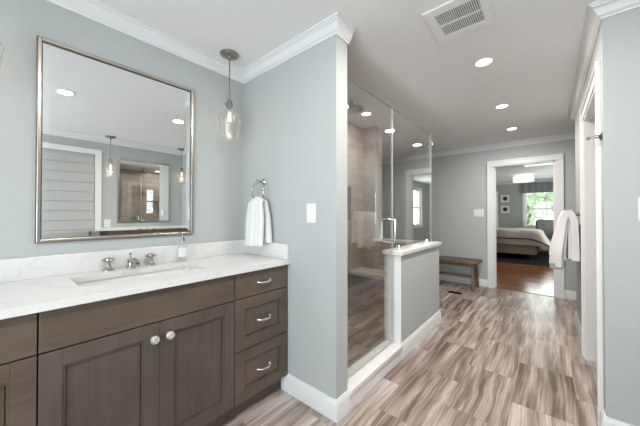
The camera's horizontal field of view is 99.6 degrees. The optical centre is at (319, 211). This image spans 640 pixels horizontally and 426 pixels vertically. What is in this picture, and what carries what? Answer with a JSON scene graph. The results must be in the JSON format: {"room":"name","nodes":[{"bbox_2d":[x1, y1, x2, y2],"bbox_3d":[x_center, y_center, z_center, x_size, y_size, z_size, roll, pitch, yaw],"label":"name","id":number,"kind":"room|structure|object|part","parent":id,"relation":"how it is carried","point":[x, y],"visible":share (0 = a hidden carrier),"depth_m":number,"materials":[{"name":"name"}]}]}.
{"room":"bathroom","nodes":[
{"label":"bathroom","id":0,"kind":"room"},
{"bbox_2d":[0,0,363,312],"bbox_3d":[-1.132,0.050,1.717,0.130,2.370,5.350,0,-1,40],"label":"wall","id":1,"kind":"structure","parent":0,"point":[218,159],"depth_m":1.63,"materials":[{"name":"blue paint"}]},
{"bbox_2d":[35,35,193,242],"bbox_3d":[-1.139,-0.351,1.611,0.020,1.016,0.764,0,-1,40],"label":"wall mirror","id":2,"kind":"object","parent":1,"relation":"attached to","point":[115,141],"visible":1,"depth_m":1.53,"materials":[{"name":"silver metal"}]},
{"bbox_2d":[0,239,243,282],"bbox_3d":[-1.154,0.274,1.586,0.020,0.104,1.644,0,-1,40],"label":"backsplash","id":3,"kind":"structure","parent":1,"relation":"attached to","point":[13,269],"depth_m":1.48,"materials":[{"name":"white stone"}]},
{"bbox_2d":[46,0,355,83],"bbox_3d":[-1.268,-1.104,0.702,1.011,0.080,3.411,0,-1,40],"label":"trim","id":4,"kind":"structure","parent":1,"relation":"attached to","point":[337,24],"depth_m":1.70,"materials":[{"name":"white paint"}]},
{"bbox_2d":[243,35,346,399],"bbox_3d":[-0.229,0.052,1.958,0.953,2.370,0.116,0,-1,40],"label":"wall","id":5,"kind":"structure","parent":0,"point":[295,112],"depth_m":1.75,"materials":[{"name":"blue paint"}]},
{"bbox_2d":[245,197,271,245],"bbox_3d":[-0.460,0.074,1.994,0.237,0.367,0.089,0,-1,40],"label":"hand towel","id":6,"kind":"object","parent":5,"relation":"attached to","point":[258,231],"visible":1,"depth_m":1.96,"materials":[{"name":"white fabric"}]},
{"bbox_2d":[252,179,266,198],"bbox_3d":[-0.444,-0.164,2.019,0.149,0.174,0.070,0,-1,40],"label":"towel ring","id":7,"kind":"object","parent":5,"relation":"attached to","point":[263,181],"visible":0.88,"depth_m":2.02,"materials":[{"name":"silver metal"}]},
{"bbox_3d":[-0.444,-0.224,2.020,0.052,0.052,0.070,0,-1,40],"label":"post","id":8,"kind":"part","parent":7,"relation":"part of","materials":[{"name":"silver metal"}]},
{"bbox_2d":[307,203,315,222],"bbox_3d":[-0.056,0.010,1.729,0.080,0.122,0.008,0,-1,40],"label":"switch plate","id":9,"kind":"object","parent":5,"relation":"attached to","point":[311,208],"visible":1,"depth_m":1.72,"materials":[{"name":"white plastic"}]},
{"bbox_2d":[281,373,349,422],"bbox_3d":[-0.041,1.174,1.784,0.483,0.124,0.141,0,-1,40],"label":"baseboard","id":10,"kind":"structure","parent":5,"relation":"attached to","point":[331,408],"depth_m":1.67,"materials":[{"name":"white paint"}]},
{"bbox_2d":[95,0,597,182],"bbox_3d":[2.565,-1.163,4.261,5.000,0.100,14.200,0,-1,40],"label":"ceiling","id":11,"kind":"structure","parent":0,"point":[393,53],"depth_m":1.98,"materials":[{"name":"white paint"}]},
{"bbox_2d":[0,42,4,71],"bbox_3d":[-1.383,-0.838,1.085,0.158,0.605,0.158,0,-1,-21],"label":"pendant light","id":12,"kind":"object","parent":11,"relation":"hanging from","point":[0,42],"visible":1,"depth_m":1.13,"materials":[{"name":"clear glass"}]},
{"bbox_2d":[218,49,240,137],"bbox_3d":[-0.651,-0.830,1.946,0.158,0.605,0.158,0,-1,-21],"label":"pendant light","id":13,"kind":"object","parent":11,"relation":"hanging from","point":[228,54],"visible":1,"depth_m":1.93,"materials":[{"name":"silver metal"}]},
{"bbox_2d":[224,99,232,108],"bbox_3d":[-0.657,-0.774,1.944,0.049,0.064,0.052,0,-1,40],"label":"socket","id":14,"kind":"object","parent":13,"relation":"attached to","point":[229,104],"depth_m":1.93,"materials":[{"name":"silver metal"}]},
{"bbox_3d":[-0.651,-0.948,1.947,0.009,0.300,0.009,0,-1,25],"label":"rod","id":15,"kind":"part","parent":13,"relation":"part of","materials":[{"name":"silver metal"}]},
{"bbox_3d":[-0.651,-0.657,1.945,0.158,0.258,0.158,0,-1,40],"label":"lamp shade","id":16,"kind":"part","parent":13,"relation":"part of","materials":[{"name":"clear glass"}]},
{"bbox_2d":[347,101,363,113],"bbox_3d":[0.336,-1.085,2.789,0.230,0.081,0.230,0,-1,40],"label":"shower head","id":17,"kind":"object","parent":11,"relation":"attached to","point":[351,109],"visible":0.9,"depth_m":2.77},
{"bbox_2d":[360,112,371,115],"bbox_3d":[0.530,-1.119,3.103,0.132,0.008,0.132,0,-1,40],"label":"recessed light","id":18,"kind":"object","parent":11,"relation":"in","point":[362,113],"visible":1,"depth_m":3.10,"materials":[{"name":"white plastic"}]},
{"bbox_2d":[422,0,496,42],"bbox_3d":[0.816,-1.130,1.577,0.324,0.012,0.332,0,-1,40],"label":"ceiling vent","id":19,"kind":"object","parent":11,"relation":"in","point":[452,19],"visible":1,"depth_m":1.57,"materials":[{"name":"metal"}]},
{"bbox_2d":[474,57,493,66],"bbox_3d":[1.238,-1.128,2.045,0.132,0.008,0.132,0,-1,40],"label":"recessed light","id":20,"kind":"object","parent":11,"relation":"in","point":[485,61],"visible":1,"depth_m":2.03,"materials":[{"name":"white plastic"}]},
{"bbox_2d":[495,104,508,108],"bbox_3d":[1.939,-1.121,2.882,0.132,0.008,0.132,0,-1,40],"label":"recessed light","id":21,"kind":"object","parent":11,"relation":"in","point":[500,106],"visible":1,"depth_m":2.88,"materials":[{"name":"white plastic"}]},
{"bbox_2d":[513,174,533,182],"bbox_3d":[5.965,-0.974,7.932,0.500,0.212,0.500,0,-1,40],"label":"drum light","id":22,"kind":"object","parent":11,"relation":"hanging from","point":[528,178],"visible":1,"depth_m":7.78,"materials":[{"name":"white fabric"}]},
{"bbox_2d":[523,163,552,166],"bbox_3d":[4.915,-1.084,6.082,0.560,0.024,0.620,0,-1,40],"label":"recessed light","id":23,"kind":"object","parent":11,"relation":"in","point":[545,163],"visible":0.23,"depth_m":6.16,"materials":[{"name":"white plastic"}]},
{"bbox_2d":[363,126,378,306],"bbox_3d":[0.687,0.067,3.616,0.180,2.370,0.100,0,-1,40],"label":"wall","id":24,"kind":"structure","parent":0,"point":[368,241],"depth_m":3.58,"materials":[{"name":"tile"}]},
{"bbox_2d":[370,126,374,238],"bbox_3d":[0.693,-0.384,3.546,0.065,1.470,0.006,0,-1,40],"label":"trim","id":25,"kind":"structure","parent":24,"relation":"attached to","point":[372,129],"depth_m":3.54,"materials":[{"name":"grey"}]},
{"bbox_2d":[379,128,381,237],"bbox_3d":[0.292,0.071,4.070,1.370,2.370,0.080,0,-1,40],"label":"wall","id":26,"kind":"structure","parent":0,"point":[380,129],"depth_m":3.63,"materials":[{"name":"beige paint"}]},
{"bbox_2d":[220,250,597,425],"bbox_3d":[2.565,1.307,4.239,5.000,0.100,14.000,0,-1,40],"label":"floor","id":27,"kind":"structure","parent":0,"point":[494,356],"depth_m":2.12,"materials":[{"name":"wood"}]},
{"bbox_2d":[0,313,36,425],"bbox_3d":[-1.323,0.790,0.954,0.570,0.878,0.419,0,-1,40],"label":"base cabinet","id":28,"kind":"object","parent":27,"relation":"on","point":[18,335],"visible":0.91,"depth_m":0.92,"materials":[{"name":"brown wood"}]},
{"bbox_3d":[-1.140,0.660,0.799,0.020,0.302,0.417,0,-1,40],"label":"drawer","id":29,"kind":"part","parent":28,"relation":"part of","materials":[{"name":"brown wood"}]},
{"bbox_3d":[-1.140,0.429,0.801,0.020,0.148,0.417,0,-1,40],"label":"drawer","id":30,"kind":"part","parent":28,"relation":"part of","materials":[{"name":"brown wood"}]},
{"bbox_2d":[36,275,233,425],"bbox_3d":[-0.932,0.794,1.412,0.572,0.878,0.782,0,-1,40],"label":"base cabinet","id":31,"kind":"object","parent":27,"relation":"on","point":[165,356],"visible":0.95,"depth_m":1.20,"materials":[{"name":"brown wood"}]},
{"bbox_3d":[-0.876,0.813,1.109,0.020,0.604,0.390,0,-1,40],"label":"door","id":32,"kind":"part","parent":31,"relation":"part of","materials":[{"name":"brown wood"}]},
{"bbox_2d":[0,239,290,319],"bbox_3d":[-0.947,0.287,1.409,0.563,0.134,1.644,0,-1,40],"label":"countertop","id":33,"kind":"structure","parent":31,"relation":"on","point":[28,285],"depth_m":1.38,"materials":[{"name":"white stone"}]},
{"bbox_2d":[101,253,155,270],"bbox_3d":[-1.065,0.283,1.544,0.170,0.085,0.277,0,-1,40],"label":"faucet","id":34,"kind":"object","parent":33,"relation":"on","point":[133,262],"visible":1,"depth_m":1.52,"materials":[{"name":"silver metal"}]},
{"bbox_3d":[-1.173,0.300,1.498,0.054,0.050,0.054,0,-1,40],"label":"handle","id":35,"kind":"part","parent":34,"relation":"part of","materials":[{"name":"silver metal"}]},
{"bbox_3d":[-1.059,0.293,1.539,0.154,0.064,0.054,0,-1,40],"label":"spout","id":36,"kind":"part","parent":34,"relation":"part of","materials":[{"name":"silver metal"}]},
{"bbox_3d":[-1.036,0.301,1.657,0.054,0.050,0.054,0,-1,40],"label":"handle","id":37,"kind":"part","parent":34,"relation":"part of","materials":[{"name":"silver metal"}]},
{"bbox_2d":[75,267,194,287],"bbox_3d":[-0.937,0.419,1.441,0.314,0.128,0.601,0,-1,40],"label":"sink","id":38,"kind":"object","parent":33,"relation":"in","point":[150,274],"visible":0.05,"depth_m":1.51,"materials":[{"name":"white ceramic"}]},
{"bbox_2d":[178,234,187,259],"bbox_3d":[-0.907,0.237,1.792,0.068,0.182,0.059,0,-1,18],"label":"soap dispenser","id":39,"kind":"object","parent":33,"relation":"on","point":[182,252],"visible":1,"depth_m":1.77,"materials":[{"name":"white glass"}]},
{"bbox_3d":[-0.623,0.816,1.406,0.020,0.604,0.390,0,-1,40],"label":"door","id":40,"kind":"part","parent":31,"relation":"part of","materials":[{"name":"brown wood"}]},
{"bbox_2d":[227,264,287,420],"bbox_3d":[-0.544,0.798,1.869,0.570,0.878,0.411,0,-1,40],"label":"base cabinet","id":41,"kind":"object","parent":27,"relation":"on","point":[260,296],"visible":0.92,"depth_m":1.69,"materials":[{"name":"brown wood"}]},
{"bbox_3d":[-0.362,0.972,1.712,0.020,0.296,0.409,0,-1,40],"label":"drawer","id":42,"kind":"part","parent":41,"relation":"part of","materials":[{"name":"brown wood"}]},
{"bbox_3d":[-0.362,0.668,1.714,0.020,0.302,0.409,0,-1,40],"label":"drawer","id":43,"kind":"part","parent":41,"relation":"part of","materials":[{"name":"brown wood"}]},
{"bbox_3d":[-0.362,0.437,1.716,0.020,0.148,0.409,0,-1,40],"label":"drawer","id":44,"kind":"part","parent":41,"relation":"part of","materials":[{"name":"brown wood"}]},
{"bbox_3d":[-0.341,0.972,1.694,0.036,0.018,0.114,0,-1,40],"label":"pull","id":45,"kind":"part","parent":41,"relation":"part of","materials":[{"name":"silver metal"}]},
{"bbox_3d":[-0.341,0.668,1.697,0.036,0.018,0.114,0,-1,40],"label":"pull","id":46,"kind":"part","parent":41,"relation":"part of","materials":[{"name":"silver metal"}]},
{"bbox_3d":[-0.341,0.438,1.699,0.036,0.018,0.114,0,-1,40],"label":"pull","id":47,"kind":"part","parent":41,"relation":"part of","materials":[{"name":"silver metal"}]},
{"bbox_2d":[347,340,402,409],"bbox_3d":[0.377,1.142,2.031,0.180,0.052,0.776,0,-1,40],"label":"trim","id":48,"kind":"structure","parent":27,"relation":"on","point":[368,365],"depth_m":1.99,"materials":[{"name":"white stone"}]},
{"bbox_2d":[439,255,481,291],"bbox_3d":[2.128,1.028,4.712,1.165,0.468,0.363,0,-1,40],"label":"bench","id":49,"kind":"object","parent":27,"relation":"on","point":[467,262],"visible":0.52,"depth_m":4.46,"materials":[{"name":"brown wood"}]},
{"bbox_3d":[2.128,0.815,4.714,1.165,0.043,0.350,0,-1,40],"label":"seat","id":50,"kind":"part","parent":49,"relation":"part of","materials":[{"name":"brown wood"}]},
{"bbox_3d":[2.422,1.045,4.282,0.064,0.425,0.088,0,-1,40],"label":"leg","id":51,"kind":"part","parent":49,"relation":"part of","materials":[{"name":"brown wood"}]},
{"bbox_3d":[2.600,1.047,4.491,0.064,0.425,0.088,0,-1,40],"label":"leg","id":52,"kind":"part","parent":49,"relation":"part of","materials":[{"name":"brown wood"}]},
{"bbox_2d":[497,251,549,265],"bbox_3d":[5.406,1.287,8.158,3.450,0.014,2.950,0,-1,40],"label":"area rug","id":53,"kind":"object","parent":27,"relation":"on","point":[542,258],"visible":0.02,"depth_m":7.33,"materials":[{"name":"blue fabric"}]},
{"bbox_2d":[496,227,550,259],"bbox_3d":[5.434,0.806,8.164,2.441,0.948,1.736,0,-1,40],"label":"bed","id":54,"kind":"object","parent":53,"relation":"on","point":[527,241],"visible":0.57,"depth_m":7.24,"materials":[{"name":"beige fabric"}]},
{"bbox_2d":[532,220,553,241],"bbox_3d":[7.079,0.767,8.348,0.880,1.028,0.660,0,-1,40],"label":"armchair","id":55,"kind":"object","parent":53,"relation":"on","point":[546,226],"visible":0.16,"depth_m":8.50,"materials":[{"name":"grey fabric"}]},
{"bbox_2d":[495,287,554,296],"bbox_3d":[3.199,1.255,4.250,0.747,0.008,0.104,0,-1,40],"label":"trim","id":56,"kind":"structure","parent":27,"relation":"on","point":[495,287],"depth_m":4.23,"materials":[{"name":"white wood"}]},
{"bbox_2d":[401,246,438,342],"bbox_3d":[0.732,0.812,2.935,0.763,0.868,1.040,0,-1,40],"label":"wall","id":57,"kind":"structure","parent":0,"point":[419,269],"depth_m":2.60,"materials":[{"name":"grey paint"}]},
{"bbox_2d":[347,77,395,341],"bbox_3d":[0.375,0.105,2.025,0.141,2.001,0.746,0,-1,40],"label":"shower door","id":58,"kind":"structure","parent":57,"relation":"attached to","point":[392,218],"depth_m":2.30,"materials":[{"name":"clear glass"}]},
{"bbox_3d":[0.569,0.160,2.252,0.141,0.220,0.030,0,-1,40],"label":"handle","id":59,"kind":"part","parent":58,"relation":"part of","materials":[{"name":"silver metal"}]},
{"bbox_2d":[373,241,408,311],"bbox_3d":[0.924,0.815,3.276,0.614,0.868,0.011,0,-1,40],"label":"tiled wall","id":60,"kind":"structure","parent":57,"relation":"attached to","point":[378,257],"depth_m":3.42,"materials":[{"name":"grey tile"}]},
{"bbox_2d":[348,267,383,279],"bbox_3d":[0.750,0.751,3.210,0.790,0.045,0.312,0,-1,40],"label":"shower bench","id":61,"kind":"object","parent":60,"relation":"attached to","point":[361,271],"visible":0.51,"depth_m":3.25,"materials":[{"name":"beige stone"}]},
{"bbox_2d":[384,254,400,343],"bbox_3d":[0.628,0.807,2.335,0.153,0.868,0.008,0,-1,40],"label":"trim","id":62,"kind":"structure","parent":57,"relation":"attached to","point":[387,258],"depth_m":2.33,"materials":[{"name":"white paint"}]},
{"bbox_2d":[373,238,441,255],"bbox_3d":[0.737,0.361,2.928,0.785,0.034,1.090,0,-1,40],"label":"trim","id":63,"kind":"structure","parent":57,"relation":"on","point":[405,251],"depth_m":2.73,"materials":[{"name":"white stone"}]},
{"bbox_2d":[376,141,432,241],"bbox_3d":[1.000,-0.267,3.293,0.716,1.228,0.036,0,-1,40],"label":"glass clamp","id":64,"kind":"object","parent":63,"relation":"on","point":[431,142],"visible":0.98,"depth_m":3.07,"materials":[{"name":"silver metal"}]},
{"bbox_2d":[392,107,431,250],"bbox_3d":[0.937,-0.274,2.689,0.026,1.231,0.989,0,-1,40],"label":"glass screen","id":65,"kind":"object","parent":63,"relation":"on","point":[399,246],"visible":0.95,"depth_m":2.78,"materials":[{"name":"clear glass"}]},
{"bbox_2d":[401,310,440,358],"bbox_3d":[0.740,1.184,2.929,0.778,0.124,1.063,0,-1,40],"label":"baseboard","id":66,"kind":"structure","parent":57,"relation":"attached to","point":[429,325],"depth_m":2.59,"materials":[{"name":"white paint"}]},
{"bbox_2d":[382,139,575,290],"bbox_3d":[2.783,0.076,4.630,4.640,2.370,0.120,0,-1,40],"label":"wall","id":67,"kind":"structure","parent":0,"point":[458,181],"depth_m":4.87,"materials":[{"name":"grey paint"}]},
{"bbox_2d":[439,274,487,286],"bbox_3d":[1.926,1.204,5.260,2.305,0.124,0.015,0,-1,40],"label":"baseboard","id":68,"kind":"structure","parent":67,"relation":"attached to","point":[482,282],"depth_m":4.77,"materials":[{"name":"white paint"}]},
{"bbox_2d":[382,132,574,163],"bbox_3d":[2.718,-1.070,4.578,4.420,0.080,0.058,0,-1,40],"label":"trim","id":69,"kind":"structure","parent":67,"relation":"attached to","point":[566,136],"depth_m":4.49,"materials":[{"name":"white paint"}]},
{"bbox_2d":[474,209,483,216],"bbox_3d":[2.707,0.024,4.610,0.150,0.128,0.008,0,-1,40],"label":"switch plate","id":70,"kind":"object","parent":67,"relation":"attached to","point":[477,212],"visible":1,"depth_m":4.61,"materials":[{"name":"white plastic"}]},
{"bbox_2d":[487,153,564,298],"bbox_3d":[3.206,0.209,4.267,0.957,2.102,0.179,0,-1,40],"label":"trim","id":71,"kind":"structure","parent":67,"relation":"attached to","point":[557,160],"depth_m":4.28,"materials":[{"name":"white paint"}]},
{"bbox_2d":[565,290,576,299],"bbox_3d":[3.969,1.189,3.523,1.172,0.124,0.015,0,-1,40],"label":"baseboard","id":72,"kind":"structure","parent":67,"relation":"attached to","point":[571,295],"depth_m":3.85,"materials":[{"name":"white paint"}]},
{"bbox_2d":[496,182,542,249],"bbox_3d":[7.075,0.119,9.552,5.000,2.370,0.120,0,-1,40],"label":"wall","id":73,"kind":"structure","parent":0,"point":[513,220],"depth_m":9.65,"materials":[{"name":"grey paint"}]},
{"bbox_2d":[496,191,498,226],"bbox_3d":[6.146,-0.072,10.291,1.120,1.345,0.140,0,-1,40],"label":"trim","id":74,"kind":"structure","parent":73,"relation":"in","point":[497,225],"depth_m":9.93,"materials":[{"name":"white paint"}]},
{"bbox_2d":[500,194,510,202],"bbox_3d":[6.697,-0.469,9.784,0.320,0.320,0.022,0,-1,40],"label":"framed picture","id":75,"kind":"object","parent":73,"relation":"attached to","point":[504,198],"visible":1,"depth_m":9.78,"materials":[{"name":"white paper"}]},
{"bbox_2d":[500,205,510,213],"bbox_3d":[6.697,-0.079,9.780,0.320,0.320,0.022,0,-1,40],"label":"framed picture","id":76,"kind":"object","parent":73,"relation":"attached to","point":[504,209],"visible":1,"depth_m":9.77,"materials":[{"name":"white paper"}]},
{"bbox_2d":[496,179,552,184],"bbox_3d":[7.017,-1.026,9.494,4.800,0.080,0.058,0,-1,40],"label":"trim","id":77,"kind":"structure","parent":73,"relation":"attached to","point":[545,180],"depth_m":9.30,"materials":[{"name":"white paint"}]},
{"bbox_2d":[522,192,552,227],"bbox_3d":[7.479,-0.082,9.157,1.040,1.345,0.140,0,-1,40],"label":"window","id":78,"kind":"structure","parent":73,"relation":"in","point":[524,195],"depth_m":9.39,"materials":[{"name":"white paint"}]},
{"bbox_3d":[7.466,-0.082,9.142,1.040,1.345,0.100,0,-1,40],"label":"casing","id":79,"kind":"part","parent":78,"relation":"part of","materials":[{"name":"white paint"}]},
{"bbox_2d":[522,182,552,192],"bbox_3d":[7.423,-0.805,9.098,1.010,0.330,0.092,0,-1,40],"label":"window valance","id":80,"kind":"object","parent":78,"relation":"attached to","point":[545,186],"visible":0.81,"depth_m":9.12,"materials":[{"name":"fabric"}]},
{"bbox_2d":[575,7,639,425],"bbox_3d":[2.655,0.052,1.929,1.096,2.370,2.120,0,-1,40],"label":"wall","id":81,"kind":"structure","parent":0,"point":[617,46],"depth_m":1.44,"materials":[{"name":"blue paint"}]},
{"bbox_2d":[575,310,581,348],"bbox_3d":[3.023,1.179,2.364,1.111,0.124,0.995,0,-1,40],"label":"baseboard","id":82,"kind":"structure","parent":81,"relation":"attached to","point":[578,325],"depth_m":2.69,"materials":[{"name":"white paint"}]},
{"bbox_2d":[580,60,603,425],"bbox_3d":[1.976,0.187,1.905,0.136,2.105,1.059,0,-1,40],"label":"trim","id":83,"kind":"structure","parent":81,"relation":"attached to","point":[590,113],"depth_m":2.23,"materials":[{"name":"white paint"}]},
{"bbox_2d":[587,132,602,139],"bbox_3d":[1.550,-0.422,1.529,0.062,0.050,0.050,0,-1,40],"label":"robe hook","id":84,"kind":"object","parent":81,"relation":"attached to","point":[600,136],"visible":1,"depth_m":1.51,"materials":[{"name":"silver metal"}]},
{"bbox_2d":[568,0,639,120],"bbox_3d":[1.314,-1.107,0.407,1.154,0.080,6.308,0,-1,40],"label":"trim","id":85,"kind":"structure","parent":81,"relation":"attached to","point":[598,10],"depth_m":1.66,"materials":[{"name":"white paint"}]},
{"bbox_2d":[600,409,633,425],"bbox_3d":[1.773,1.170,1.311,0.571,0.124,0.080,0,-1,40],"label":"baseboard","id":86,"kind":"structure","parent":81,"relation":"attached to","point":[604,420],"depth_m":1.45,"materials":[{"name":"white paint"}]},
{"bbox_2d":[638,197,639,220],"bbox_3d":[1.670,-0.013,1.371,0.075,0.120,0.008,0,-1,40],"label":"switch plate","id":87,"kind":"object","parent":81,"relation":"attached to","point":[638,197],"visible":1,"depth_m":1.39,"materials":[{"name":"white plastic"}]},
{"bbox_3d":[2.483,0.028,2.654,0.104,0.047,0.448,0,-1,40],"label":"towel bar","id":88,"kind":"object","parent":81,"relation":"attached to","visible":0},
{"bbox_2d":[549,210,580,269],"bbox_3d":[2.421,0.280,2.693,0.220,0.591,0.559,0,-1,40],"label":"bath towel","id":89,"kind":"object","parent":88,"relation":"hanging from","point":[564,244],"visible":1,"depth_m":2.51,"materials":[{"name":"white fabric"}]},
{"label":"outside","id":90,"kind":"structure","parent":0,"visible":0},
{"bbox_3d":[14.286,2.018,16.779,28.000,0.100,19.900,0,-1,40],"label":"ground","id":91,"kind":"structure","parent":90,"visible":0},
{"bbox_2d":[527,192,552,224],"bbox_3d":[10.985,-0.044,14.248,2.672,3.986,2.595,0,-1,40],"label":"tree","id":92,"kind":"object","parent":91,"relation":"on","point":[530,204],"visible":0.34,"depth_m":13.70,"materials":[{"name":"green plant"}]}
]}

